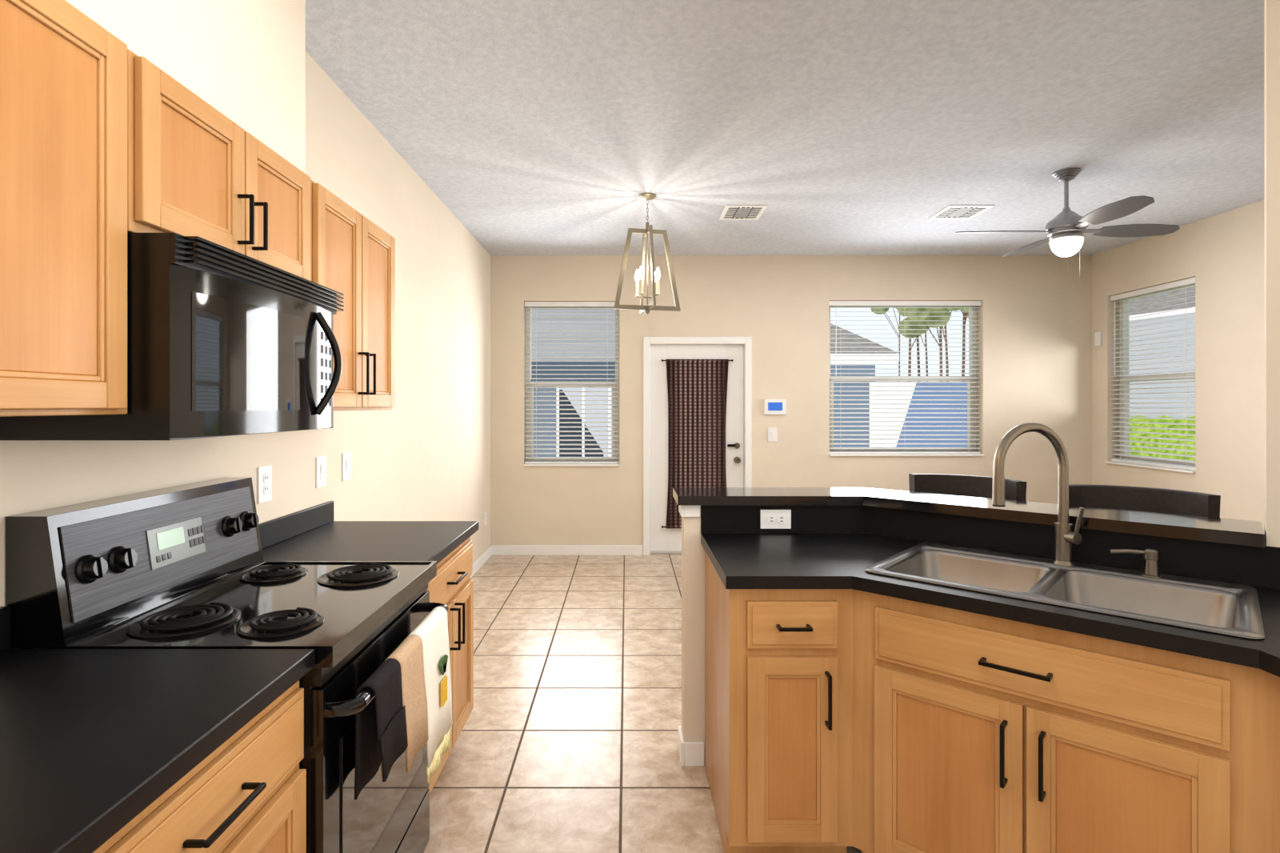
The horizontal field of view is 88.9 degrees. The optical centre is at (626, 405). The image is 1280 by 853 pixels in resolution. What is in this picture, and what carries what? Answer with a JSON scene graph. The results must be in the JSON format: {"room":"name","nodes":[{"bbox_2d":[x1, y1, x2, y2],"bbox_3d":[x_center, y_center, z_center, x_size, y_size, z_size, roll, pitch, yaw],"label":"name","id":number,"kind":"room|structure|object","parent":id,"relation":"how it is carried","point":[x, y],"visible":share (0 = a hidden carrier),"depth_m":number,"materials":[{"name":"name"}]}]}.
{"room":"kitchen","nodes":[
{"label":"kitchen","id":0,"kind":"room"},
{"bbox_2d":[0,0,1279,743],"bbox_3d":[1.600,-0.005,2.070,6.240,2.910,8.940,0,0,0],"label":"wall","id":1,"kind":"structure","parent":0,"point":[451,446],"depth_m":5.14,"materials":[{"name":"paint"}]},
{"bbox_2d":[0,0,127,416],"bbox_3d":[-1.145,-0.360,0.745,0.349,0.757,1.209,0,0,0],"label":"upper cabinet","id":2,"kind":"object","parent":1,"relation":"attached to","point":[63,76],"visible":1,"depth_m":1.18,"materials":[{"name":"brown wood"}]},
{"bbox_2d":[127,48,310,280],"bbox_3d":[-1.145,-0.550,1.732,0.349,0.377,0.763,0,0,0],"label":"upper cabinet","id":3,"kind":"object","parent":1,"relation":"attached to","point":[193,170],"visible":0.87,"depth_m":1.58,"materials":[{"name":"brown wood"}]},
{"bbox_2d":[0,232,343,439],"bbox_3d":[-1.087,-0.144,1.732,0.465,0.432,0.757,0,0,0],"label":"microwave","id":4,"kind":"object","parent":3,"relation":"attached to","point":[222,341],"visible":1,"depth_m":1.45,"materials":[{"name":"black metal"}]},
{"bbox_2d":[256,464,271,503],"bbox_3d":[-1.315,0.285,2.375,0.010,0.130,0.085,0,0,0],"label":"outlet","id":5,"kind":"object","parent":1,"relation":"attached to","point":[264,474],"visible":1,"depth_m":2.37,"materials":[{"name":"white plastic"}]},
{"bbox_2d":[316,456,326,487],"bbox_3d":[-1.313,0.285,2.815,0.012,0.130,0.085,0,0,0],"label":"switch","id":6,"kind":"object","parent":1,"relation":"attached to","point":[321,462],"visible":1,"depth_m":2.80,"materials":[{"name":"white plastic"}]},
{"bbox_2d":[341,452,351,480],"bbox_3d":[-1.313,0.285,3.070,0.012,0.130,0.085,0,0,0],"label":"switch","id":7,"kind":"object","parent":1,"relation":"attached to","point":[346,457],"visible":1,"depth_m":3.06,"materials":[{"name":"white plastic"}]},
{"bbox_2d":[310,179,395,410],"bbox_3d":[-1.145,-0.360,2.496,0.349,0.757,0.760,0,0,0],"label":"upper cabinet","id":8,"kind":"object","parent":1,"relation":"attached to","point":[351,256],"visible":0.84,"depth_m":2.46,"materials":[{"name":"brown wood"}]},
{"bbox_2d":[484,511,486,524],"bbox_3d":[-1.315,1.050,6.100,0.010,0.120,0.075,0,0,0],"label":"outlet","id":9,"kind":"object","parent":1,"relation":"attached to","point":[485,512],"visible":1,"depth_m":6.07,"materials":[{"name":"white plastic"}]},
{"bbox_2d":[523,307,619,466],"bbox_3d":[-0.532,-0.215,6.414,0.927,1.601,0.192,0,0,0],"label":"window","id":10,"kind":"structure","parent":1,"relation":"in","point":[527,314],"depth_m":6.45,"materials":[{"name":"white plastic"}]},
{"bbox_2d":[524,301,618,463],"bbox_3d":[-0.532,-0.225,6.388,0.919,1.579,0.074,0,0,0],"label":"blind","id":11,"kind":"object","parent":10,"relation":"attached to","point":[527,304],"visible":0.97,"depth_m":6.37,"materials":[{"name":"white plastic"}]},
{"bbox_2d":[470,544,704,766],"bbox_3d":[1.600,1.403,4.170,5.840,0.095,4.340,0,0,0],"label":"baseboard","id":12,"kind":"structure","parent":1,"relation":"attached to","point":[691,754],"depth_m":6.33,"materials":[{"name":"white wood"}]},
{"bbox_2d":[678,505,699,516],"bbox_3d":[0.259,0.423,2.695,0.075,0.050,0.139,0,0,0],"label":"trim","id":13,"kind":"structure","parent":1,"relation":"attached to","point":[684,510],"depth_m":2.62,"materials":[{"name":"white"}]},
{"bbox_2d":[650,344,743,553],"bbox_3d":[0.690,0.426,6.372,0.913,2.041,0.116,0,0,0],"label":"back door","id":14,"kind":"structure","parent":1,"relation":"in","point":[664,540],"depth_m":6.38,"materials":[{"name":"white"}]},
{"bbox_2d":[661,359,733,527],"bbox_3d":[0.690,0.370,6.352,0.701,1.646,0.027,0,0,0],"label":"door curtain","id":15,"kind":"object","parent":14,"relation":"attached to","point":[697,389],"visible":0.81,"depth_m":6.35,"materials":[{"name":"brown fabric"}]},
{"bbox_2d":[643,336,751,555],"bbox_3d":[0.688,0.391,6.426,1.049,2.118,0.225,0,0,0],"label":"door frame","id":16,"kind":"structure","parent":1,"relation":"attached to","point":[746,342],"depth_m":6.32,"materials":[{"name":"white wood"}]},
{"bbox_2d":[768,427,776,441],"bbox_3d":[1.418,0.280,6.333,0.090,0.135,0.012,0,0,0],"label":"switch","id":17,"kind":"object","parent":1,"relation":"attached to","point":[772,431],"visible":1,"depth_m":6.33,"materials":[{"name":"white plastic"}]},
{"bbox_2d":[764,399,786,414],"bbox_3d":[1.441,0.011,6.328,0.210,0.147,0.023,0,0,0],"label":"panel","id":18,"kind":"object","parent":1,"relation":"attached to","point":[771,406],"visible":1,"depth_m":6.32,"materials":[{"name":"white plastic"}]},
{"bbox_2d":[829,306,983,455],"bbox_3d":[2.717,-0.268,6.414,1.488,1.512,0.192,0,0,0],"label":"window","id":19,"kind":"structure","parent":1,"relation":"in","point":[971,314],"depth_m":6.44,"materials":[{"name":"white plastic"}]},
{"bbox_2d":[829,300,980,453],"bbox_3d":[2.717,-0.277,6.388,1.480,1.490,0.074,0,0,0],"label":"blind","id":20,"kind":"object","parent":19,"relation":"attached to","point":[832,303],"visible":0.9,"depth_m":6.37,"materials":[{"name":"white plastic"}]},
{"bbox_2d":[1094,331,1102,346],"bbox_3d":[4.507,-0.637,6.235,0.024,0.135,0.070,0,0,0],"label":"sensor","id":21,"kind":"object","parent":1,"relation":"attached to","point":[1098,335],"visible":1,"depth_m":6.22,"materials":[{"name":"white plastic"}]},
{"bbox_2d":[1105,284,1195,473],"bbox_3d":[4.594,-0.246,5.660,0.192,1.568,0.943,0,0,0],"label":"window","id":22,"kind":"structure","parent":1,"relation":"in","point":[1126,302],"depth_m":6.06,"materials":[{"name":"white plastic"}]},
{"bbox_2d":[1110,276,1195,470],"bbox_3d":[4.568,-0.255,5.660,0.074,1.546,0.935,0,0,0],"label":"blind","id":23,"kind":"object","parent":22,"relation":"attached to","point":[1189,282],"visible":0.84,"depth_m":5.63,"materials":[{"name":"white plastic"}]},
{"bbox_2d":[423,553,860,852],"bbox_3d":[1.600,1.510,2.070,6.240,0.120,8.940,0,0,0],"label":"floor","id":24,"kind":"structure","parent":0,"point":[568,742],"depth_m":2.99,"materials":[{"name":"tile"}]},
{"bbox_2d":[92,680,306,852],"bbox_3d":[-0.975,1.000,0.390,0.689,0.895,1.979,0,0,0],"label":"base cabinet","id":25,"kind":"object","parent":24,"relation":"on","point":[249,794],"visible":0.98,"depth_m":1.14,"materials":[{"name":"brown wood"}]},
{"bbox_2d":[0,606,315,852],"bbox_3d":[-0.988,0.487,0.390,0.662,0.129,1.980,0,0,0],"label":"countertop","id":26,"kind":"structure","parent":25,"relation":"on","point":[90,738],"depth_m":1.06,"materials":[{"name":"black laminate"}]},
{"bbox_2d":[5,477,447,852],"bbox_3d":[-0.944,0.843,1.764,0.746,1.215,0.758,0,0,0],"label":"range","id":27,"kind":"object","parent":24,"relation":"on","point":[182,566],"visible":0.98,"depth_m":1.57,"materials":[{"name":"black"}]},
{"bbox_2d":[354,657,407,799],"bbox_3d":[-0.582,0.760,1.552,0.074,0.260,0.156,0,0,0],"label":"towel","id":28,"kind":"object","parent":27,"relation":"attached to","point":[381,731],"visible":0.95,"depth_m":1.54,"materials":[{"name":"black fabric"}]},
{"bbox_2d":[380,634,428,776],"bbox_3d":[-0.582,0.780,1.718,0.074,0.300,0.166,0,0,0],"label":"towel","id":29,"kind":"object","parent":27,"relation":"attached to","point":[409,654],"visible":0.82,"depth_m":1.72,"materials":[{"name":"beige fabric"}]},
{"bbox_2d":[408,606,452,783],"bbox_3d":[-0.578,0.838,1.927,0.081,0.415,0.246,0,0,0],"label":"towel","id":30,"kind":"object","parent":27,"relation":"attached to","point":[433,630],"visible":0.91,"depth_m":1.93,"materials":[{"name":"white fabric"}]},
{"bbox_2d":[426,536,473,793],"bbox_3d":[-0.975,1.000,2.517,0.689,0.895,0.736,0,0,0],"label":"base cabinet","id":31,"kind":"object","parent":24,"relation":"on","point":[452,586],"visible":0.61,"depth_m":2.60,"materials":[{"name":"brown wood"}]},
{"bbox_2d":[258,500,478,563],"bbox_3d":[-0.988,0.487,2.526,0.662,0.129,0.757,0,0,0],"label":"countertop","id":32,"kind":"structure","parent":31,"relation":"on","point":[310,534],"depth_m":2.47,"materials":[{"name":"black laminate"}]},
{"bbox_2d":[908,473,1026,500],"bbox_3d":[1.403,0.882,2.769,0.472,1.138,0.460,0,0,43],"label":"stool","id":33,"kind":"object","parent":24,"relation":"on","point":[962,485],"visible":0.08,"depth_m":2.93,"materials":[{"name":"black wood"}]},
{"bbox_2d":[704,550,1279,852],"bbox_3d":[1.387,1.000,1.110,1.321,0.895,3.605,0,0,-22],"label":"base cabinet","id":34,"kind":"object","parent":24,"relation":"on","point":[836,719],"visible":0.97,"depth_m":1.78,"materials":[{"name":"brown wood"}]},
{"bbox_2d":[700,505,1279,676],"bbox_3d":[1.135,0.475,1.017,1.669,0.154,3.234,0,0,0],"label":"countertop","id":35,"kind":"structure","parent":34,"relation":"on","point":[825,546],"depth_m":2.04,"materials":[{"name":"black laminate"}]},
{"bbox_2d":[760,509,791,528],"bbox_3d":[0.600,0.456,2.623,0.122,0.076,0.010,0,0,0],"label":"backsplash outlet","id":36,"kind":"object","parent":35,"relation":"attached to","point":[769,518],"visible":1,"depth_m":2.62,"materials":[{"name":"white plastic"}]},
{"bbox_2d":[672,487,1264,547],"bbox_3d":[1.113,0.379,2.501,1.960,0.037,0.618,0,0,26],"label":"peninsula bar","id":37,"kind":"object","parent":35,"relation":"on","point":[1199,528],"visible":1,"depth_m":2.35,"materials":[{"name":"black laminate"}]},
{"bbox_2d":[992,422,1084,565],"bbox_3d":[1.286,0.280,2.069,0.290,0.455,0.109,0,0,0],"label":"gooseneck faucet","id":38,"kind":"object","parent":35,"relation":"on","point":[1065,538],"visible":1,"depth_m":2.07,"materials":[{"name":"silver metal"}]},
{"bbox_2d":[864,542,1264,639],"bbox_3d":[1.246,0.606,1.924,0.893,0.200,0.563,0,0,42],"label":"double-bowl sink","id":39,"kind":"object","parent":35,"relation":"in","point":[1208,606],"visible":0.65,"depth_m":1.94,"materials":[{"name":"silver metal"}]},
{"bbox_2d":[1109,548,1162,577],"bbox_3d":[1.526,0.468,1.955,0.129,0.080,0.051,0,0,16],"label":"soap dispenser","id":40,"kind":"object","parent":39,"relation":"on","point":[1150,556],"visible":1,"depth_m":1.94,"materials":[{"name":"silver metal"}]},
{"bbox_2d":[1068,484,1220,517],"bbox_3d":[1.828,0.882,2.359,0.472,1.138,0.460,0,0,42],"label":"stool","id":41,"kind":"object","parent":24,"relation":"on","point":[1139,498],"visible":0.16,"depth_m":2.48,"materials":[{"name":"black wood"}]},
{"bbox_2d":[305,0,1264,255],"bbox_3d":[1.600,-1.520,2.070,6.240,0.120,8.940,0,0,0],"label":"ceiling","id":42,"kind":"structure","parent":0,"point":[542,126],"depth_m":3.25,"materials":[{"name":"white paint"}]},
{"bbox_2d":[613,192,680,314],"bbox_3d":[0.146,-1.047,4.537,0.372,0.824,0.322,0,0,29],"label":"pendant light","id":43,"kind":"object","parent":42,"relation":"hanging from","point":[652,306],"visible":1,"depth_m":4.52,"materials":[{"name":"beige"}]},
{"bbox_2d":[719,204,767,219],"bbox_3d":[0.877,-1.456,4.930,0.305,0.006,0.360,0,0,0],"label":"ceiling vent","id":44,"kind":"object","parent":42,"relation":"in","point":[730,212],"visible":1,"depth_m":4.92,"materials":[{"name":"white plastic"}]},
{"bbox_2d":[928,204,994,219],"bbox_3d":[2.515,-1.456,4.920,0.330,0.006,0.340,0,0,0],"label":"ceiling vent","id":45,"kind":"object","parent":42,"relation":"in","point":[951,211],"visible":1,"depth_m":4.91,"materials":[{"name":"white plastic"}]},
{"bbox_2d":[955,168,1179,256],"bbox_3d":[2.750,-1.122,4.080,1.341,0.675,1.341,0,0,0],"label":"ceiling fan","id":46,"kind":"object","parent":42,"relation":"hanging from","point":[1065,232],"depth_m":4.02,"materials":[{"name":"grey metal"}]},
{"label":"outside","id":47,"kind":"structure","parent":0,"visible":0},
{"bbox_2d":[830,308,968,381],"bbox_3d":[10.000,-16.050,10.100,100.000,45.000,60.200,0,0,0],"label":"sky","id":48,"kind":"structure","parent":47,"point":[832,314],"depth_m":40.00,"materials":[{"name":"white"}]},
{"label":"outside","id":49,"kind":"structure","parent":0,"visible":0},
{"bbox_3d":[10.000,1.660,10.000,100.000,0.180,60.000,0,0,0],"label":"ground","id":50,"kind":"structure","parent":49,"visible":0},
{"bbox_2d":[531,308,615,456],"bbox_3d":[-0.875,-0.283,10.350,1.930,2.960,0.700,0,0,0],"label":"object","id":51,"kind":"object","parent":50,"relation":"on","point":[533,314],"visible":0.26,"depth_m":10.50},
{"bbox_2d":[830,323,899,447],"bbox_3d":[5.492,-0.200,17.700,2.473,4.138,3.400,0,0,0],"label":"house","id":52,"kind":"structure","parent":50,"relation":"on","point":[832,331],"depth_m":16.40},
{"bbox_2d":[869,382,967,447],"bbox_3d":[4.809,0.177,10.320,1.919,1.111,0.040,0,0,0],"label":"fence","id":53,"kind":"object","parent":50,"relation":"on","point":[870,383],"visible":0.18,"depth_m":10.30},
{"bbox_2d":[870,308,968,381],"bbox_3d":[16.078,-2.724,26.525,21.826,8.594,7.224,0,0,-30],"label":"trees","id":54,"kind":"object","parent":50,"relation":"on","point":[903,314],"visible":0.2,"depth_m":20.37,"materials":[{"name":"green plant"}]},
{"bbox_2d":[1128,285,1195,417],"bbox_3d":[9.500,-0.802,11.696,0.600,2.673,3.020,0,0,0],"label":"house","id":55,"kind":"structure","parent":50,"relation":"on","point":[1192,289],"depth_m":11.49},
{"bbox_2d":[1129,415,1195,460],"bbox_3d":[7.474,0.904,9.457,1.194,1.552,3.287,0,0,0],"label":"hedge","id":56,"kind":"object","parent":50,"relation":"on","point":[1175,421],"visible":0.11,"depth_m":8.49,"materials":[{"name":"green plant"}]}
]}

